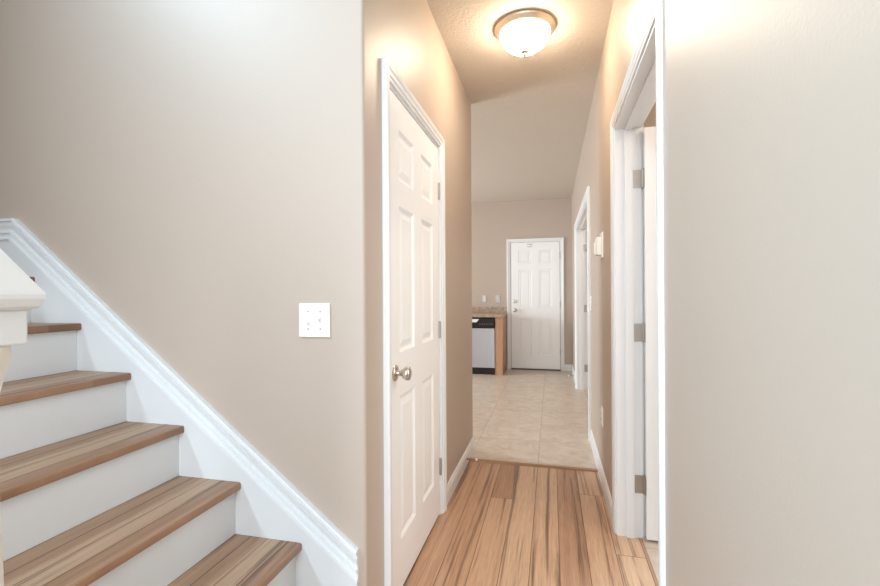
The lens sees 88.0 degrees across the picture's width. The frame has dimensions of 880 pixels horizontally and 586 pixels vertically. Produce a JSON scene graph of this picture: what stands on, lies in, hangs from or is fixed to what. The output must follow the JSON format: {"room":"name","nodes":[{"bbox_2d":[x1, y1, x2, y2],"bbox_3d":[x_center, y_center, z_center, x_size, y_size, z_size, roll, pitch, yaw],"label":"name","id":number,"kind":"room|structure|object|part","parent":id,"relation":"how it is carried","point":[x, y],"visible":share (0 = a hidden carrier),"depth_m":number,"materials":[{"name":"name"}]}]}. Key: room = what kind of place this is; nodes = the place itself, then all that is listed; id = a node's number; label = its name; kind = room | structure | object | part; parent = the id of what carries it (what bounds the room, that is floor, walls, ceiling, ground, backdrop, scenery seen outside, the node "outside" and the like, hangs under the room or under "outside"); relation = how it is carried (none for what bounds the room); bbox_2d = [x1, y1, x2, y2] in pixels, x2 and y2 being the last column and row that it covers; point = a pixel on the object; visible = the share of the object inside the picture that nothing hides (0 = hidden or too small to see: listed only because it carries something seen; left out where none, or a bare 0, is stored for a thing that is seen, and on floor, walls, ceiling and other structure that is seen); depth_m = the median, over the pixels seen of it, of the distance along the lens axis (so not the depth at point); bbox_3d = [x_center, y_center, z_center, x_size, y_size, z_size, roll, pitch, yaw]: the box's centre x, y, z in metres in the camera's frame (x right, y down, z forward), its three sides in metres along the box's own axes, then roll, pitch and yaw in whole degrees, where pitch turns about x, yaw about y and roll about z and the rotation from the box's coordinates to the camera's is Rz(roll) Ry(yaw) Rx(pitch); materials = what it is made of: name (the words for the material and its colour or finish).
{"room":"home hallway","nodes":[
{"label":"home hallway","id":0,"kind":"room"},
{"bbox_2d":[0,0,472,585],"bbox_3d":[-1.276,-1.358,2.874,2.612,5.200,2.131,0,0,14],"label":"wall","id":1,"kind":"structure","parent":0,"point":[210,171],"depth_m":1.67,"materials":[{"name":"beige paint"}]},
{"bbox_2d":[299,303,329,336],"bbox_3d":[-0.433,0.094,1.562,0.116,0.116,0.019,0,0,14],"label":"light switch","id":2,"kind":"object","parent":1,"relation":"attached to","point":[314,318],"visible":1,"depth_m":1.56,"materials":[{"name":"white plastic"}]},
{"bbox_2d":[381,57,446,585],"bbox_3d":[-0.137,0.181,2.157,0.124,2.108,0.939,0,0,14],"label":"trim","id":3,"kind":"structure","parent":1,"relation":"attached to","point":[391,79],"depth_m":1.72,"materials":[{"name":"white paint"}]},
{"bbox_2d":[390,89,441,585],"bbox_3d":[-0.085,0.211,2.148,0.102,2.023,0.801,0,0,14],"label":"door","id":4,"kind":"structure","parent":1,"relation":"in","point":[414,184],"depth_m":2.08,"materials":[{"name":"white paint"}]},
{"bbox_3d":[-0.148,0.319,1.815,0.067,0.065,0.065,0,0,14],"label":"knob","id":5,"kind":"part","parent":4,"relation":"part of","materials":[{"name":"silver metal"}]},
{"bbox_2d":[447,437,473,504],"bbox_3d":[-0.201,1.186,3.189,0.728,0.100,1.036,0,0,14],"label":"baseboard","id":6,"kind":"structure","parent":1,"relation":"attached to","point":[452,483],"depth_m":3.00,"materials":[{"name":"white paint"}]},
{"bbox_2d":[426,0,612,202],"bbox_3d":[-1.045,-1.528,4.825,4.936,0.100,6.032,0,0,14],"label":"ceiling","id":7,"kind":"structure","parent":0,"point":[530,113],"depth_m":3.35,"materials":[{"name":"beige paint"}]},
{"bbox_2d":[494,10,555,55],"bbox_3d":[0.475,-1.409,2.555,0.338,0.160,0.338,0,0,14],"label":"ceiling light","id":8,"kind":"object","parent":7,"relation":"attached to","point":[523,32],"visible":1,"depth_m":2.46,"materials":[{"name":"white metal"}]},
{"bbox_3d":[0.475,-1.405,2.555,0.273,0.100,0.273,0,0,14],"label":"lamp shade","id":9,"kind":"part","parent":8,"relation":"part of","materials":[{"name":"white glass"}]},
{"bbox_2d":[471,198,572,369],"bbox_3d":[0.462,-0.174,7.624,6.520,2.820,0.120,0,0,14],"label":"wall","id":10,"kind":"structure","parent":0,"point":[492,223],"depth_m":7.41,"materials":[{"name":"beige paint"}]},
{"bbox_2d":[482,295,486,301],"bbox_3d":[0.730,0.091,7.493,0.072,0.118,0.008,0,0,14],"label":"wall outlet","id":11,"kind":"object","parent":10,"relation":"attached to","point":[484,297],"visible":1,"depth_m":7.49,"materials":[{"name":"grey plastic"}]},
{"bbox_2d":[472,307,506,312],"bbox_3d":[0.165,0.279,7.623,1.898,0.092,0.021,0,0,14],"label":"backsplash","id":12,"kind":"structure","parent":10,"relation":"attached to","point":[474,309],"depth_m":7.46,"materials":[{"name":"stone"}]},
{"bbox_2d":[511,241,560,370],"bbox_3d":[1.519,0.209,7.263,0.774,2.042,0.079,0,0,14],"label":"door","id":13,"kind":"structure","parent":10,"relation":"in","point":[535,266],"depth_m":7.29,"materials":[{"name":"white paint"}]},
{"bbox_2d":[507,237,564,370],"bbox_3d":[1.524,0.177,7.291,0.893,2.105,0.024,0,0,14],"label":"trim","id":14,"kind":"structure","parent":10,"relation":"attached to","point":[561,239],"depth_m":7.29,"materials":[{"name":"white paint"}]},
{"bbox_2d":[403,369,658,585],"bbox_3d":[-0.372,1.262,3.121,7.020,0.050,9.026,0,0,14],"label":"floor","id":15,"kind":"structure","parent":0,"point":[501,524],"depth_m":2.59,"materials":[{"name":"brown wood"}]},
{"bbox_2d":[0,218,358,585],"bbox_3d":[-1.582,0.466,1.305,2.498,1.552,1.064,0,0,14],"label":"staircase","id":16,"kind":"structure","parent":15,"relation":"on","point":[115,470],"depth_m":1.54,"materials":[{"name":"white paint"}]},
{"bbox_2d":[0,249,45,585],"bbox_3d":[-0.610,0.473,0.581,0.120,1.151,0.120,0,0,14],"label":"newel post","id":17,"kind":"object","parent":16,"relation":"on","point":[19,293],"visible":1,"depth_m":0.60,"materials":[{"name":"white paint"}]},
{"bbox_2d":[472,317,494,374],"bbox_3d":[0.601,0.802,7.198,0.596,0.858,0.603,0,0,14],"label":"dishwasher","id":18,"kind":"object","parent":15,"relation":"on","point":[483,328],"visible":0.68,"depth_m":6.89,"materials":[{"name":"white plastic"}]},
{"bbox_3d":[0.536,0.833,6.934,0.596,0.595,0.033,0,0,14],"label":"door panel","id":19,"kind":"part","parent":18,"relation":"part of","materials":[{"name":"metal"}]},
{"bbox_3d":[0.534,0.461,6.932,0.596,0.141,0.037,0,0,14],"label":"control panel","id":20,"kind":"part","parent":18,"relation":"part of","materials":[{"name":"black plastic"}]},
{"bbox_2d":[495,316,506,374],"bbox_3d":[0.955,0.799,7.124,0.113,0.868,0.594,0,0,14],"label":"base cabinet","id":21,"kind":"object","parent":15,"relation":"on","point":[500,322],"visible":0.98,"depth_m":6.84,"materials":[{"name":"brown wood"}]},
{"bbox_3d":[0.956,0.799,7.135,0.111,0.868,0.574,0,0,14],"label":"panel","id":22,"kind":"part","parent":21,"relation":"part of","materials":[{"name":"brown wood"}]},
{"bbox_2d":[469,458,597,471],"bbox_3d":[0.652,1.226,3.255,0.898,0.011,0.046,0,0,14],"label":"trim","id":23,"kind":"structure","parent":15,"relation":"on","point":[471,460],"depth_m":3.23,"materials":[{"name":"brown wood"}]},
{"bbox_3d":[-0.249,0.806,7.419,1.145,0.868,0.594,0,0,14],"label":"base cabinet","id":24,"kind":"object","parent":15,"relation":"on","visible":0},
{"bbox_2d":[472,307,506,316],"bbox_3d":[0.094,0.301,7.326,1.900,0.136,0.633,0,0,14],"label":"countertop","id":25,"kind":"structure","parent":24,"relation":"on","point":[476,311],"depth_m":7.41,"materials":[{"name":"stone"}]},
{"bbox_2d":[644,102,655,126],"bbox_3d":[2.359,-0.138,3.673,1.960,2.720,6.656,0,0,14],"label":"wall","id":26,"kind":"structure","parent":0,"point":[650,121],"depth_m":2.87,"materials":[{"name":"beige paint"}]},
{"bbox_2d":[572,0,879,585],"bbox_3d":[1.087,-1.372,2.887,0.124,5.200,9.026,0,0,14],"label":"wall","id":27,"kind":"structure","parent":0,"point":[771,108],"depth_m":0.70,"materials":[{"name":"beige paint"}]},
{"bbox_2d":[574,186,590,440],"bbox_3d":[1.568,0.170,4.821,0.172,2.114,2.174,0,0,14],"label":"trim","id":28,"kind":"structure","parent":27,"relation":"attached to","point":[582,223],"depth_m":5.80,"materials":[{"name":"white paint"}]},
{"bbox_2d":[584,244,587,371],"bbox_3d":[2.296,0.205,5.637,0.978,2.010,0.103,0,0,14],"label":"door hinges","id":29,"kind":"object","parent":27,"relation":"in","point":[585,245],"depth_m":5.79,"materials":[{"name":"silver metal"}]},
{"bbox_2d":[565,364,611,523],"bbox_3d":[0.968,1.179,2.855,0.121,0.100,8.906,0,0,14],"label":"baseboard","id":30,"kind":"structure","parent":27,"relation":"attached to","point":[605,488],"depth_m":2.96,"materials":[{"name":"white paint"}]},
{"bbox_2d":[594,232,602,258],"bbox_3d":[1.009,-0.301,2.903,0.047,0.160,0.130,0,0,14],"label":"thermostat","id":31,"kind":"object","parent":27,"relation":"attached to","point":[598,244],"visible":1,"depth_m":2.86,"materials":[{"name":"white plastic"}]},
{"bbox_3d":[1.027,-0.301,2.899,0.010,0.160,0.130,0,0,14],"label":"plate","id":32,"kind":"part","parent":31,"relation":"part of","materials":[{"name":"white plastic"}]},
{"bbox_2d":[601,406,602,426],"bbox_3d":[1.043,0.794,2.937,0.008,0.118,0.072,0,0,14],"label":"wall outlet","id":33,"kind":"object","parent":27,"relation":"attached to","point":[601,406],"visible":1,"depth_m":2.91,"materials":[{"name":"white plastic"}]},
{"bbox_2d":[610,0,665,585],"bbox_3d":[0.842,0.165,1.831,0.163,2.127,1.097,0,0,14],"label":"trim","id":34,"kind":"structure","parent":27,"relation":"attached to","point":[642,86],"depth_m":2.29,"materials":[{"name":"white paint"}]},
{"bbox_2d":[633,126,657,540],"bbox_3d":[1.448,0.197,2.123,0.999,2.030,0.103,0,0,14],"label":"door","id":35,"kind":"structure","parent":27,"relation":"in","point":[645,178],"depth_m":2.24,"materials":[{"name":"white paint"}]}
]}

